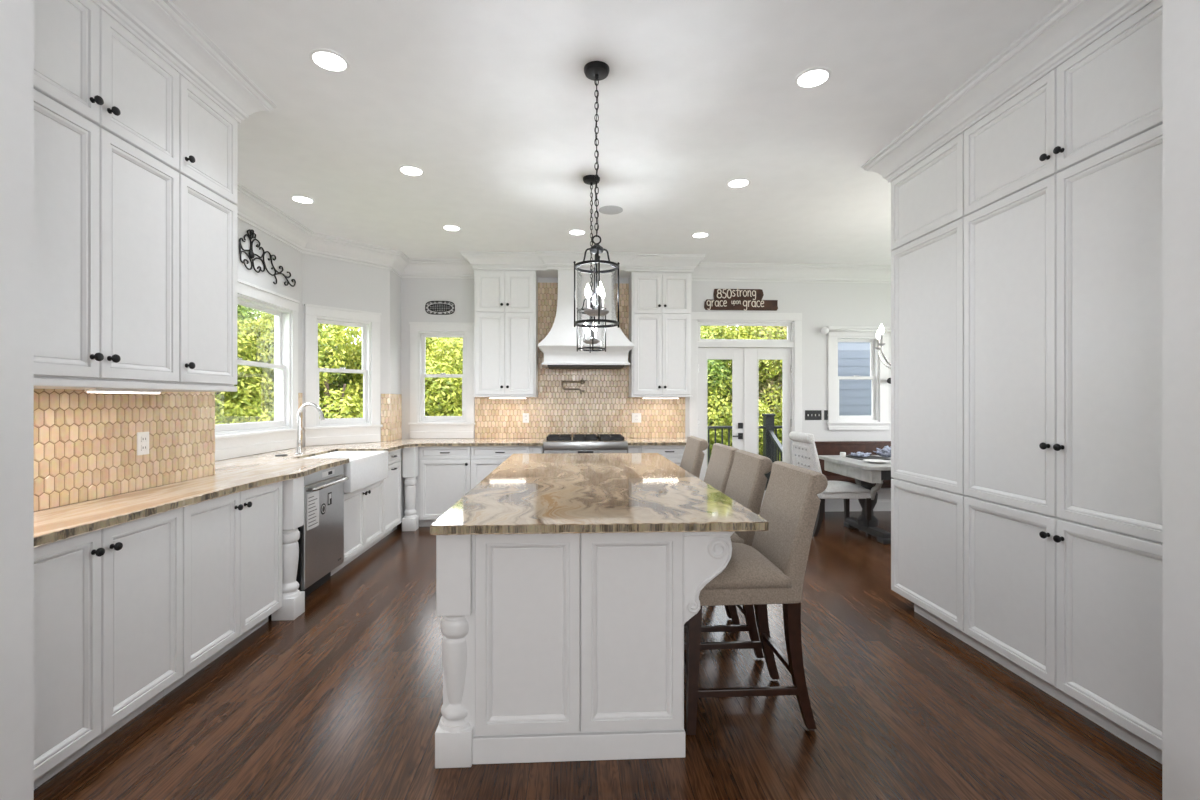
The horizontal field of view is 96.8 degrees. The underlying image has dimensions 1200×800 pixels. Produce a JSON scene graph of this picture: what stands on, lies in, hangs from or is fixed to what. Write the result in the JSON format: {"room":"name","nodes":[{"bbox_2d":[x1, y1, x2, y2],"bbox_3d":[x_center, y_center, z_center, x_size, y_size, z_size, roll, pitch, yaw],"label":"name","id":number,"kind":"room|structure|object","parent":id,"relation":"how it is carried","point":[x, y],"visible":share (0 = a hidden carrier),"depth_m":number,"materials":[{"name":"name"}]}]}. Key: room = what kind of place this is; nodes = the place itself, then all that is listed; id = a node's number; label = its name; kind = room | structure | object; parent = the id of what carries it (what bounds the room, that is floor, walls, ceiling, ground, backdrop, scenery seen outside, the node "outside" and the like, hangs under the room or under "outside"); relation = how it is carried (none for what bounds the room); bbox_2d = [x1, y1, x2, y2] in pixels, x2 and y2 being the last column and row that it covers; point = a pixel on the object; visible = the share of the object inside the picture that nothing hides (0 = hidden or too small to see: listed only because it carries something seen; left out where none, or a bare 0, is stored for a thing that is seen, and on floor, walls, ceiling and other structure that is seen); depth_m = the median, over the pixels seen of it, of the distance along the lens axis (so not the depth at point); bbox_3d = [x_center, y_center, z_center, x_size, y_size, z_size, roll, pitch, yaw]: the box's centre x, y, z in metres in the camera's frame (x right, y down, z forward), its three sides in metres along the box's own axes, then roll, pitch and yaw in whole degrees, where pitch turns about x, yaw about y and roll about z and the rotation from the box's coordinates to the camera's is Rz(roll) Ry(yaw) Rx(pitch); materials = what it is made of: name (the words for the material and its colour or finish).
{"room":"kitchen","nodes":[
{"label":"kitchen","id":0,"kind":"room"},
{"bbox_2d":[0,0,33,799],"bbox_3d":[-2.341,-0.145,1.513,1.271,3.030,0.130,0,0,-3],"label":"wall","id":1,"kind":"structure","parent":0,"point":[16,16],"depth_m":1.56,"materials":[{"name":"white paint"}]},
{"bbox_2d":[237,218,301,446],"bbox_3d":[-2.984,-0.145,4.215,0.150,3.030,2.170,0,0,-3],"label":"wall","id":2,"kind":"structure","parent":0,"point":[290,259],"depth_m":4.83,"materials":[{"name":"grey paint"}]},
{"bbox_2d":[215,279,301,460],"bbox_3d":[-2.955,-0.262,4.346,0.180,1.420,1.700,0,0,-3],"label":"window","id":3,"kind":"structure","parent":2,"relation":"attached to","point":[234,440],"depth_m":4.87,"materials":[{"name":"white paint"}]},
{"bbox_2d":[239,229,295,286],"bbox_3d":[-2.917,-1.242,4.720,0.020,0.386,0.864,0,0,-3],"label":"scroll","id":4,"kind":"object","parent":2,"relation":"attached to","point":[251,255],"visible":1,"depth_m":4.51},
{"bbox_2d":[298,393,302,445],"bbox_3d":[-2.954,0.185,5.245,0.009,0.530,0.095,0,0,-3],"label":"wall","id":5,"kind":"structure","parent":2,"relation":"attached to","point":[299,394],"depth_m":5.27,"materials":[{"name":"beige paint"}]},
{"bbox_2d":[302,253,389,445],"bbox_3d":[-2.710,-0.145,5.685,0.159,3.030,0.905,0,0,42],"label":"wall","id":6,"kind":"structure","parent":0,"point":[328,282],"depth_m":5.67,"materials":[{"name":"grey paint"}]},
{"bbox_2d":[303,304,382,445],"bbox_3d":[-2.721,-0.260,5.627,0.180,1.415,0.795,0,0,42],"label":"window","id":7,"kind":"structure","parent":6,"relation":"in","point":[366,429],"depth_m":5.61,"materials":[{"name":"white paint"}]},
{"bbox_2d":[236,182,473,278],"bbox_3d":[-2.536,-1.565,4.983,1.033,0.190,3.474,0,0,23],"label":"trim","id":8,"kind":"structure","parent":6,"relation":"attached to","point":[252,209],"depth_m":5.45,"materials":[{"name":"white paint"}]},
{"bbox_2d":[390,270,401,440],"bbox_3d":[-2.433,-0.145,6.164,0.160,3.030,0.390,0,0,-3],"label":"wall","id":9,"kind":"structure","parent":0,"point":[395,280],"depth_m":6.16,"materials":[{"name":"grey paint"}]},
{"bbox_2d":[34,511,1161,799],"bbox_3d":[1.263,1.430,1.824,8.500,0.120,9.720,0,0,-3],"label":"floor","id":10,"kind":"structure","parent":0,"point":[342,699],"depth_m":2.28,"materials":[{"name":"brown wood"}]},
{"bbox_2d":[34,507,182,789],"bbox_3d":[-2.085,0.928,2.041,0.414,0.884,0.850,0,0,-3],"label":"base cabinet","id":11,"kind":"object","parent":10,"relation":"on","point":[108,602],"visible":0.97,"depth_m":2.05,"materials":[{"name":"white paint"}]},
{"bbox_2d":[163,481,281,695],"bbox_3d":[-2.126,0.928,2.890,0.414,0.884,0.847,0,0,-3],"label":"base cabinet","id":12,"kind":"object","parent":10,"relation":"on","point":[232,543],"visible":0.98,"depth_m":2.81,"materials":[{"name":"white paint"}]},
{"bbox_2d":[271,477,304,620],"bbox_3d":[-1.983,0.928,3.392,0.143,0.884,0.143,0,0,-3],"label":"turned post","id":13,"kind":"object","parent":10,"relation":"on","point":[293,599],"visible":0.78,"depth_m":3.34,"materials":[{"name":"white paint"}]},
{"bbox_2d":[296,464,348,596],"bbox_3d":[-2.144,0.929,3.835,0.461,0.882,0.606,0,0,-3],"label":"dishwasher","id":14,"kind":"object","parent":10,"relation":"on","point":[321,540],"visible":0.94,"depth_m":3.79,"materials":[{"name":"silver metal"}]},
{"bbox_2d":[308,496,317,526],"bbox_3d":[-1.966,0.751,3.653,0.001,0.198,0.129,0,0,-3],"label":"print","id":15,"kind":"object","parent":14,"relation":"attached to","point":[312,500],"depth_m":3.64},
{"bbox_2d":[331,480,382,575],"bbox_3d":[-2.210,1.050,4.610,0.414,0.640,0.905,0,0,-3],"label":"base cabinet","id":16,"kind":"object","parent":10,"relation":"on","point":[363,507],"visible":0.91,"depth_m":4.58,"materials":[{"name":"white paint"}]},
{"bbox_2d":[374,449,403,544],"bbox_3d":[-2.249,0.928,5.397,0.414,0.884,0.660,0,0,-3],"label":"base cabinet","id":17,"kind":"object","parent":10,"relation":"on","point":[393,486],"visible":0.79,"depth_m":5.38,"materials":[{"name":"white paint"}]},
{"bbox_2d":[402,447,418,530],"bbox_3d":[-2.017,0.928,5.670,0.143,0.884,0.143,0,0,-3],"label":"turned post","id":18,"kind":"object","parent":10,"relation":"on","point":[410,522],"visible":0.98,"depth_m":5.61,"materials":[{"name":"white paint"}]},
{"bbox_2d":[405,446,470,526],"bbox_3d":[-1.764,0.928,6.034,0.705,0.884,0.674,0,0,-3],"label":"base cabinet","id":19,"kind":"object","parent":10,"relation":"on","point":[443,478],"visible":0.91,"depth_m":5.75,"materials":[{"name":"white paint"}]},
{"bbox_2d":[471,446,529,488],"bbox_3d":[-1.093,0.928,6.067,0.633,0.884,0.674,0,0,-3],"label":"base cabinet","id":20,"kind":"object","parent":10,"relation":"on","point":[484,459],"visible":0.38,"depth_m":5.77,"materials":[{"name":"white paint"}]},
{"bbox_2d":[34,438,545,547],"bbox_3d":[-1.711,0.468,4.002,2.355,0.035,4.761,0,0,-3],"label":"countertop","id":21,"kind":"structure","parent":20,"relation":"on","point":[233,475],"depth_m":2.87,"materials":[{"name":"beige stone"}]},
{"bbox_2d":[295,402,324,454],"bbox_3d":[-2.445,0.231,4.474,0.262,0.438,0.081,0,0,11],"label":"kitchen faucet","id":22,"kind":"object","parent":21,"relation":"on","point":[298,450],"visible":1,"depth_m":4.49,"materials":[{"name":"silver metal"}]},
{"bbox_2d":[306,451,387,492],"bbox_3d":[-2.223,0.598,4.612,0.481,0.255,0.850,0,0,-3],"label":"farmhouse sink","id":23,"kind":"object","parent":21,"relation":"in","point":[363,469],"visible":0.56,"depth_m":4.61,"materials":[{"name":"white ceramic"}]},
{"bbox_2d":[530,446,543,453],"bbox_3d":[-0.706,0.928,6.103,0.140,0.884,0.640,0,0,-3],"label":"base cabinet","id":24,"kind":"object","parent":10,"relation":"on","point":[533,449],"visible":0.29,"depth_m":5.79,"materials":[{"name":"white paint"}]},
{"bbox_2d":[435,531,733,767],"bbox_3d":[-0.103,0.928,3.244,1.149,0.884,2.469,0,0,-3],"label":"kitchen island","id":25,"kind":"object","parent":10,"relation":"on","point":[567,646],"visible":0.66,"depth_m":2.03,"materials":[{"name":"white paint"}]},
{"bbox_2d":[430,453,768,534],"bbox_3d":[-0.058,0.468,3.273,1.254,0.035,2.644,0,0,-3],"label":"island countertop","id":26,"kind":"structure","parent":25,"relation":"on","point":[535,493],"depth_m":2.39,"materials":[{"name":"brown stone"}]},
{"bbox_2d":[543,434,627,452],"bbox_3d":[-0.170,0.882,6.048,0.910,0.975,0.742,0,0,-3],"label":"range","id":27,"kind":"object","parent":10,"relation":"on","point":[553,443],"visible":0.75,"depth_m":5.74,"materials":[{"name":"silver metal"}]},
{"bbox_2d":[543,437,627,449],"bbox_3d":[-0.171,0.480,6.069,0.910,0.090,0.700,0,0,-3],"label":"cooktop","id":28,"kind":"object","parent":27,"relation":"in","point":[571,443],"depth_m":5.73,"materials":[{"name":"silver metal"}]},
{"bbox_2d":[627,446,640,452],"bbox_3d":[0.363,0.928,6.155,0.145,0.884,0.640,0,0,-3],"label":"base cabinet","id":29,"kind":"object","parent":10,"relation":"on","point":[631,449],"visible":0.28,"depth_m":5.85,"materials":[{"name":"white paint"}]},
{"bbox_2d":[641,445,685,465],"bbox_3d":[0.748,0.928,6.157,0.620,0.884,0.674,0,0,-3],"label":"base cabinet","id":30,"kind":"object","parent":10,"relation":"on","point":[674,453],"visible":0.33,"depth_m":5.86,"materials":[{"name":"white paint"}]},
{"bbox_2d":[624,438,686,445],"bbox_3d":[0.681,0.468,6.157,0.789,0.035,0.690,0,0,-3],"label":"countertop","id":31,"kind":"structure","parent":30,"relation":"on","point":[631,441],"depth_m":5.92,"materials":[{"name":"beige stone"}]},
{"bbox_2d":[680,436,707,477],"bbox_3d":[0.536,0.827,4.331,0.591,1.063,0.470,0,0,-3],"label":"bar stool","id":32,"kind":"object","parent":10,"relation":"on","point":[693,455],"visible":0.19,"depth_m":4.17,"materials":[{"name":"beige fabric"}]},
{"bbox_2d":[704,443,738,618],"bbox_3d":[0.585,0.827,3.533,0.591,1.063,0.470,0,0,-3],"label":"bar stool","id":33,"kind":"object","parent":10,"relation":"on","point":[721,460],"visible":0.22,"depth_m":3.46,"materials":[{"name":"beige fabric"}]},
{"bbox_2d":[684,450,772,657],"bbox_3d":[0.610,0.827,3.018,0.591,1.063,0.470,0,0,-3],"label":"bar stool","id":34,"kind":"object","parent":10,"relation":"on","point":[746,484],"visible":0.33,"depth_m":2.81,"materials":[{"name":"beige fabric"}]},
{"bbox_2d":[730,532,743,543],"bbox_3d":[0.530,0.713,3.014,0.428,0.105,0.470,0,0,-3],"label":"seat cushion","id":35,"kind":"object","parent":34,"relation":"on","point":[737,537],"depth_m":2.80,"materials":[{"name":"beige fabric"}]},
{"bbox_2d":[684,461,827,734],"bbox_3d":[0.640,0.827,2.409,0.591,1.063,0.470,0,0,-3],"label":"bar stool","id":36,"kind":"object","parent":10,"relation":"on","point":[772,570],"visible":0.77,"depth_m":2.20,"materials":[{"name":"beige fabric"}]},
{"bbox_2d":[702,542,791,589],"bbox_3d":[0.559,0.713,2.405,0.428,0.105,0.470,0,0,-3],"label":"seat cushion","id":37,"kind":"object","parent":36,"relation":"on","point":[761,566],"depth_m":2.21,"materials":[{"name":"beige fabric"}]},
{"bbox_2d":[789,431,870,536],"bbox_3d":[2.397,0.850,5.593,0.673,1.040,0.474,0,0,-3],"label":"dining chair","id":38,"kind":"object","parent":10,"relation":"on","point":[804,447],"visible":0.69,"depth_m":5.38,"materials":[{"name":"grey fabric"}]},
{"bbox_2d":[823,480,870,492],"bbox_3d":[2.482,0.885,5.598,0.503,0.080,0.474,0,0,-3],"label":"seat cushion","id":39,"kind":"object","parent":38,"relation":"on","point":[833,486],"depth_m":5.40,"materials":[{"name":"grey fabric"}]},
{"bbox_2d":[815,441,890,519],"bbox_3d":[3.443,0.932,6.388,1.880,0.875,0.425,0,0,-3],"label":"bench","id":40,"kind":"object","parent":10,"relation":"on","point":[823,447],"visible":0.07,"depth_m":6.52,"materials":[{"name":"brown wood"}]},
{"bbox_2d":[818,455,892,543],"bbox_3d":[3.246,0.989,5.490,1.560,0.762,1.050,0,0,-3],"label":"dining table","id":41,"kind":"object","parent":10,"relation":"on","point":[866,474],"visible":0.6,"depth_m":5.37,"materials":[{"name":"grey wood"}]},
{"bbox_2d":[846,455,890,459],"bbox_3d":[2.846,0.605,5.695,0.340,0.006,0.440,0,0,-3],"label":"placemat","id":42,"kind":"object","parent":41,"relation":"on","point":[849,456],"visible":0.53,"depth_m":5.68,"materials":[{"name":"grey fabric"}]},
{"bbox_2d":[849,452,870,456],"bbox_3d":[2.797,0.573,5.744,0.204,0.057,0.180,0,0,38],"label":"folded napkin","id":43,"kind":"object","parent":42,"relation":"on","point":[858,454],"visible":1,"depth_m":5.70,"materials":[{"name":"blue fabric"}]},
{"bbox_2d":[873,446,890,456],"bbox_3d":[3.114,0.546,5.780,0.250,0.125,0.220,0,0,38],"label":"folded napkin","id":44,"kind":"object","parent":41,"relation":"on","point":[886,451],"visible":0.7,"depth_m":5.75,"materials":[{"name":"blue fabric"}]},
{"bbox_2d":[891,130,972,646],"bbox_3d":[2.321,-0.072,3.318,0.640,2.885,0.678,0,0,-3],"label":"pantry cabinet","id":45,"kind":"object","parent":10,"relation":"on","point":[927,200],"visible":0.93,"depth_m":3.25,"materials":[{"name":"white paint"}]},
{"bbox_2d":[964,0,1161,763],"bbox_3d":[2.349,-0.072,2.407,0.674,2.885,1.140,0,0,-3],"label":"pantry cabinet","id":46,"kind":"object","parent":10,"relation":"on","point":[1063,179],"visible":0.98,"depth_m":2.33,"materials":[{"name":"white paint"}]},
{"bbox_2d":[861,0,1152,182],"bbox_3d":[2.281,-1.577,2.797,0.770,0.165,1.985,0,0,-3],"label":"trim","id":47,"kind":"structure","parent":46,"relation":"attached to","point":[1073,25],"depth_m":2.58,"materials":[{"name":"white paint"}]},
{"bbox_2d":[171,0,1063,264],"bbox_3d":[1.263,-1.735,1.824,8.500,0.150,9.720,0,0,-3],"label":"ceiling","id":48,"kind":"structure","parent":0,"point":[494,101],"depth_m":3.07,"materials":[{"name":"white paint"}]},
{"bbox_2d":[290,195,314,203],"bbox_3d":[-2.447,-1.656,4.386,0.176,0.006,0.176,0,0,-3],"label":"recessed light","id":49,"kind":"object","parent":48,"relation":"in","point":[298,198],"visible":1,"depth_m":4.38,"materials":[{"name":"white plastic"}]},
{"bbox_2d":[309,49,349,71],"bbox_3d":[-1.318,-1.656,2.599,0.176,0.006,0.176,0,0,-3],"label":"recessed light","id":50,"kind":"object","parent":48,"relation":"in","point":[328,60],"visible":1,"depth_m":2.59,"materials":[{"name":"white plastic"}]},
{"bbox_2d":[398,165,423,175],"bbox_3d":[-1.359,-1.656,3.838,0.176,0.006,0.176,0,0,-3],"label":"recessed light","id":51,"kind":"object","parent":48,"relation":"in","point":[409,170],"visible":1,"depth_m":3.83,"materials":[{"name":"white plastic"}]},
{"bbox_2d":[442,225,460,230],"bbox_3d":[-1.421,-1.656,5.107,0.176,0.006,0.176,0,0,-3],"label":"recessed light","id":52,"kind":"object","parent":48,"relation":"in","point":[446,227],"visible":1,"depth_m":5.09,"materials":[{"name":"white plastic"}]},
{"bbox_2d":[568,229,585,234],"bbox_3d":[-0.225,-1.656,5.235,0.176,0.006,0.176,0,0,-3],"label":"recessed light","id":53,"kind":"object","parent":48,"relation":"in","point":[574,231],"visible":1,"depth_m":5.23,"materials":[{"name":"white plastic"}]},
{"bbox_2d":[577,175,605,352],"bbox_3d":[-0.064,-1.014,3.972,0.213,1.291,0.213,0,0,-43],"label":"pendant lantern","id":54,"kind":"object","parent":48,"relation":"hanging from","point":[588,179],"visible":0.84,"depth_m":3.96,"materials":[{"name":"black metal"}]},
{"bbox_2d":[583,302,597,339],"bbox_3d":[-0.072,-0.585,3.968,0.114,0.310,0.118,0,0,-3],"label":"candle","id":55,"kind":"object","parent":54,"relation":"on","point":[591,303],"depth_m":3.97,"materials":[{"name":"white wax"}]},
{"bbox_2d":[573,61,619,329],"bbox_3d":[-0.017,-1.014,2.662,0.221,1.291,0.221,0,0,-25],"label":"pendant lantern","id":56,"kind":"object","parent":48,"relation":"hanging from","point":[593,70],"visible":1,"depth_m":2.65,"materials":[{"name":"black metal"}]},
{"bbox_2d":[584,253,605,309],"bbox_3d":[-0.025,-0.585,2.659,0.114,0.310,0.118,0,0,-3],"label":"candle","id":57,"kind":"object","parent":56,"relation":"on","point":[587,290],"depth_m":2.66,"materials":[{"name":"white wax"}]},
{"bbox_2d":[599,206,622,214],"bbox_3d":[0.095,-1.657,4.630,0.210,0.006,0.210,0,0,-3],"label":"ceiling speaker","id":58,"kind":"object","parent":48,"relation":"attached to","point":[610,210],"visible":1,"depth_m":4.63},
{"bbox_2d":[691,232,708,237],"bbox_3d":[1.002,-1.656,5.325,0.176,0.006,0.176,0,0,-3],"label":"recessed light","id":59,"kind":"object","parent":48,"relation":"in","point":[698,234],"visible":1,"depth_m":5.33,"materials":[{"name":"white plastic"}]},
{"bbox_2d":[727,178,749,187],"bbox_3d":[1.054,-1.656,4.056,0.176,0.006,0.176,0,0,-3],"label":"recessed light","id":60,"kind":"object","parent":48,"relation":"in","point":[739,182],"visible":1,"depth_m":4.05,"materials":[{"name":"white plastic"}]},
{"bbox_2d":[795,67,831,87],"bbox_3d":[1.093,-1.656,2.736,0.176,0.006,0.176,0,0,-3],"label":"recessed light","id":61,"kind":"object","parent":48,"relation":"in","point":[817,76],"visible":1,"depth_m":2.73,"materials":[{"name":"white plastic"}]},
{"bbox_2d":[875,324,890,368],"bbox_3d":[2.710,-0.950,4.487,0.779,1.419,0.699,0,0,-3],"label":"chandelier","id":62,"kind":"object","parent":48,"relation":"hanging from","point":[879,335],"visible":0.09,"depth_m":4.45,"materials":[{"name":"silver metal"}]},
{"bbox_2d":[878,334,885,345],"bbox_3d":[2.351,-0.507,4.452,0.060,0.095,0.058,0,0,-3],"label":"candle","id":63,"kind":"object","parent":62,"relation":"on","point":[881,343],"depth_m":4.44,"materials":[{"name":"white wax"}]},
{"bbox_2d":[401,277,890,515],"bbox_3d":[1.399,-0.145,6.616,7.560,3.030,0.160,0,0,-3],"label":"wall","id":64,"kind":"structure","parent":0,"point":[820,304],"depth_m":6.48,"materials":[{"name":"grey paint"}]},
{"bbox_2d":[425,301,454,314],"bbox_3d":[-1.913,-1.115,6.376,0.355,0.166,0.010,0,0,-3],"label":"plaque","id":65,"kind":"object","parent":64,"relation":"attached to","point":[447,302],"visible":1,"depth_m":6.37,"materials":[{"name":"black metal"}]},
{"bbox_2d":[408,322,474,438],"bbox_3d":[-1.889,-0.244,6.426,0.786,1.385,0.180,0,0,-3],"label":"window","id":66,"kind":"structure","parent":64,"relation":"in","point":[422,426],"depth_m":6.37,"materials":[{"name":"white paint"}]},
{"bbox_2d":[474,270,537,396],"bbox_3d":[-1.090,-0.767,6.225,0.708,1.445,0.390,0,0,-3],"label":"upper cabinet","id":67,"kind":"object","parent":64,"relation":"attached to","point":[505,302],"visible":1,"depth_m":6.07,"materials":[{"name":"white paint"}]},
{"bbox_2d":[561,378,586,393],"bbox_3d":[-0.312,-0.177,6.382,0.304,0.197,0.145,0,0,-3],"label":"pot filler","id":68,"kind":"object","parent":64,"relation":"attached to","point":[582,381],"visible":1,"depth_m":6.36,"materials":[{"name":"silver metal"}]},
{"bbox_2d":[460,251,705,277],"bbox_3d":[-0.187,-1.576,6.196,2.764,0.168,0.539,0,0,-3],"label":"trim","id":69,"kind":"structure","parent":64,"relation":"attached to","point":[546,264],"depth_m":6.03,"materials":[{"name":"white paint"}]},
{"bbox_2d":[537,270,634,368],"bbox_3d":[-0.165,-0.939,6.161,1.070,1.107,0.600,0,0,-3],"label":"range hood","id":70,"kind":"object","parent":64,"relation":"attached to","point":[559,347],"visible":0.8,"depth_m":5.95,"materials":[{"name":"white paint"}]},
{"bbox_2d":[632,413,640,422],"bbox_3d":[0.445,0.205,6.487,0.115,0.116,0.010,0,0,-3],"label":"wall outlet","id":71,"kind":"object","parent":64,"relation":"attached to","point":[636,417],"visible":1,"depth_m":6.49,"materials":[{"name":"white plastic"}]},
{"bbox_2d":[628,272,691,396],"bbox_3d":[0.708,-0.767,6.313,0.708,1.445,0.390,0,0,-3],"label":"upper cabinet","id":72,"kind":"object","parent":64,"relation":"attached to","point":[660,303],"visible":1,"depth_m":6.16,"materials":[{"name":"white paint"}]},
{"bbox_2d":[704,287,777,310],"bbox_3d":[1.736,-1.250,6.546,0.914,0.284,0.028,0,0,-3],"label":"wooden sign","id":73,"kind":"object","parent":64,"relation":"attached to","point":[724,299],"visible":1,"depth_m":6.54,"materials":[{"name":"brown wood"}]},
{"bbox_2d":[689,312,801,509],"bbox_3d":[1.790,0.142,6.622,1.400,2.455,0.166,0,0,-3],"label":"door","id":74,"kind":"structure","parent":64,"relation":"in","point":[744,354],"depth_m":6.58,"materials":[{"name":"white paint"}]},
{"bbox_2d":[692,262,890,282],"bbox_3d":[3.232,-1.565,4.242,4.130,0.190,4.780,0,0,-3],"label":"trim","id":75,"kind":"structure","parent":64,"relation":"attached to","point":[733,272],"depth_m":6.52,"materials":[{"name":"white paint"}]},
{"bbox_2d":[805,410,821,419],"bbox_3d":[2.640,0.173,6.598,0.202,0.112,0.014,0,0,-3],"label":"switch plate","id":76,"kind":"object","parent":64,"relation":"attached to","point":[809,414],"visible":1,"depth_m":6.59,"materials":[{"name":"black plastic"}]},
{"bbox_2d":[821,327,890,333],"bbox_3d":[3.208,-0.865,6.581,0.979,0.090,0.103,0,0,-3],"label":"curtain rod","id":77,"kind":"object","parent":64,"relation":"attached to","point":[824,330],"visible":0.56,"depth_m":6.55,"materials":[{"name":"white paint"}]},
{"bbox_2d":[825,500,890,511],"bbox_3d":[3.915,1.300,5.232,2.670,0.140,2.870,0,0,-3],"label":"baseboard","id":78,"kind":"structure","parent":64,"relation":"attached to","point":[830,505],"depth_m":6.62,"materials":[{"name":"white paint"}]},
{"bbox_2d":[826,326,890,429],"bbox_3d":[3.205,-0.282,6.674,0.797,1.280,0.180,0,0,-3],"label":"window","id":79,"kind":"structure","parent":64,"relation":"in","point":[879,373],"depth_m":6.63,"materials":[{"name":"white paint"}]},
{"bbox_2d":[1162,0,1199,799],"bbox_3d":[3.650,-0.145,1.805,3.533,3.030,0.130,0,0,-3],"label":"wall","id":80,"kind":"structure","parent":0,"point":[1180,18],"depth_m":1.73,"materials":[{"name":"white paint"}]},
{"bbox_3d":[-2.376,-0.145,2.417,0.120,3.030,1.680,0,0,-3],"label":"wall","id":81,"kind":"structure","parent":0,"visible":0},
{"bbox_2d":[34,0,178,383],"bbox_3d":[-2.079,-0.797,2.016,0.424,1.435,0.830,0,0,-3],"label":"upper cabinet","id":82,"kind":"object","parent":81,"relation":"attached to","point":[106,106],"visible":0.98,"depth_m":2.04,"materials":[{"name":"white paint"}]},
{"bbox_2d":[85,388,161,393],"bbox_3d":[-1.992,-0.041,2.241,0.040,0.017,0.330,0,0,-3],"label":"light","id":83,"kind":"object","parent":82,"relation":"attached to","point":[89,390],"visible":1,"depth_m":2.20,"materials":[{"name":"white plastic"}]},
{"bbox_2d":[34,377,236,391],"bbox_3d":[-2.103,-0.065,2.228,0.375,0.029,1.255,0,0,-3],"label":"rail","id":84,"kind":"object","parent":82,"relation":"attached to","point":[39,383],"visible":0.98,"depth_m":2.14,"materials":[{"name":"white paint"}]},
{"bbox_2d":[91,0,276,122],"bbox_3d":[-2.045,-1.577,2.294,0.522,0.165,1.382,0,0,-3],"label":"trim","id":85,"kind":"structure","parent":82,"relation":"attached to","point":[161,26],"depth_m":2.41,"materials":[{"name":"white paint"}]},
{"bbox_2d":[34,389,214,511],"bbox_3d":[-2.311,0.185,2.423,0.010,0.530,1.665,0,0,-3],"label":"backsplash","id":86,"kind":"structure","parent":81,"relation":"attached to","point":[85,444],"depth_m":2.54,"materials":[{"name":"beige tile"}]},
{"bbox_2d":[137,432,148,454],"bbox_3d":[-2.317,0.215,2.705,0.010,0.116,0.075,0,0,-3],"label":"wall outlet","id":87,"kind":"object","parent":86,"relation":"attached to","point":[142,437],"visible":1,"depth_m":2.70,"materials":[{"name":"white plastic"}]},
{"bbox_2d":[176,74,236,385],"bbox_3d":[-2.109,-0.797,2.641,0.424,1.435,0.418,0,0,-3],"label":"upper cabinet","id":88,"kind":"object","parent":81,"relation":"attached to","point":[207,172],"visible":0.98,"depth_m":2.63,"materials":[{"name":"white paint"}]},
{"label":"outside","id":89,"kind":"structure","parent":0,"visible":0},
{"bbox_3d":[-1.462,4.070,29.964,120.000,0.200,100.000,0,0,-3],"label":"ground","id":90,"kind":"structure","parent":89,"visible":0},
{"bbox_2d":[215,305,266,394],"bbox_3d":[-10.345,0.270,14.920,4.309,7.410,5.237,0,0,-34],"label":"leafy tree","id":91,"kind":"object","parent":90,"relation":"on","point":[243,312],"visible":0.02,"depth_m":14.28,"materials":[{"name":"green plant"}]},
{"bbox_2d":[215,316,273,424],"bbox_3d":[-7.747,1.063,10.922,4.095,6.094,4.124,0,0,10],"label":"leafy tree","id":92,"kind":"object","parent":90,"relation":"on","point":[246,346],"visible":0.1,"depth_m":10.09,"materials":[{"name":"green plant"}]},
{"bbox_2d":[215,312,362,422],"bbox_3d":[-5.946,0.978,11.467,4.216,6.273,4.246,0,0,-34],"label":"leafy tree","id":93,"kind":"object","parent":90,"relation":"on","point":[355,350],"visible":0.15,"depth_m":10.52,"materials":[{"name":"green plant"}]},
{"bbox_2d":[232,321,362,417],"bbox_3d":[-7.029,0.732,12.868,3.770,6.484,4.582,0,0,-40],"label":"leafy tree","id":94,"kind":"object","parent":90,"relation":"on","point":[345,381],"visible":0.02,"depth_m":11.99,"materials":[{"name":"green plant"}]},
{"bbox_2d":[331,337,462,417],"bbox_3d":[-4.233,0.949,12.909,4.286,6.333,4.256,0,0,2],"label":"leafy tree","id":95,"kind":"object","parent":90,"relation":"on","point":[442,399],"visible":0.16,"depth_m":11.42,"materials":[{"name":"green plant"}]},
{"bbox_2d":[426,344,462,413],"bbox_3d":[-2.514,1.063,13.717,4.124,6.094,4.095,0,0,-35],"label":"leafy tree","id":96,"kind":"object","parent":90,"relation":"on","point":[455,344],"visible":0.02,"depth_m":12.89,"materials":[{"name":"green plant"}]},
{"bbox_2d":[700,326,757,466],"bbox_3d":[1.887,0.516,14.508,4.888,6.916,4.021,0,0,5],"label":"leafy tree","id":97,"kind":"object","parent":90,"relation":"on","point":[712,369],"visible":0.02,"depth_m":12.98,"materials":[{"name":"green plant"}]},
{"bbox_2d":[700,326,786,461],"bbox_3d":[3.732,0.835,14.138,4.416,6.572,4.448,0,0,-34],"label":"leafy tree","id":98,"kind":"object","parent":90,"relation":"on","point":[715,401],"visible":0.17,"depth_m":12.92,"materials":[{"name":"green plant"}]},
{"bbox_2d":[738,326,786,458],"bbox_3d":[5.386,0.553,14.577,4.174,6.998,4.516,0,0,-8],"label":"leafy tree","id":99,"kind":"object","parent":90,"relation":"on","point":[778,379],"visible":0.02,"depth_m":13.49,"materials":[{"name":"green plant"}]},
{"bbox_2d":[838,342,871,415],"bbox_3d":[5.234,0.520,8.045,3.760,6.900,0.240,0,0,-3],"label":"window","id":100,"kind":"structure","parent":90,"relation":"on","point":[855,396],"depth_m":7.89,"materials":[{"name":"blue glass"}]},
{"bbox_3d":[1.723,2.720,7.773,3.000,2.500,2.040,0,0,-3],"label":"deck","id":101,"kind":"object","parent":90,"relation":"on","visible":0},
{"bbox_2d":[707,414,781,489],"bbox_3d":[1.656,0.840,8.691,2.945,1.260,0.170,0,0,-3],"label":"deck railing","id":102,"kind":"object","parent":101,"relation":"on","point":[768,419],"visible":0.23,"depth_m":8.68,"materials":[{"name":"black metal"}]},
{"bbox_2d":[768,430,781,462],"bbox_3d":[2.801,0.970,8.061,0.060,1.000,1.230,0,0,-3],"label":"stair railing","id":103,"kind":"object","parent":101,"relation":"on","point":[774,439],"visible":0.18,"depth_m":8.46,"materials":[{"name":"black metal"}]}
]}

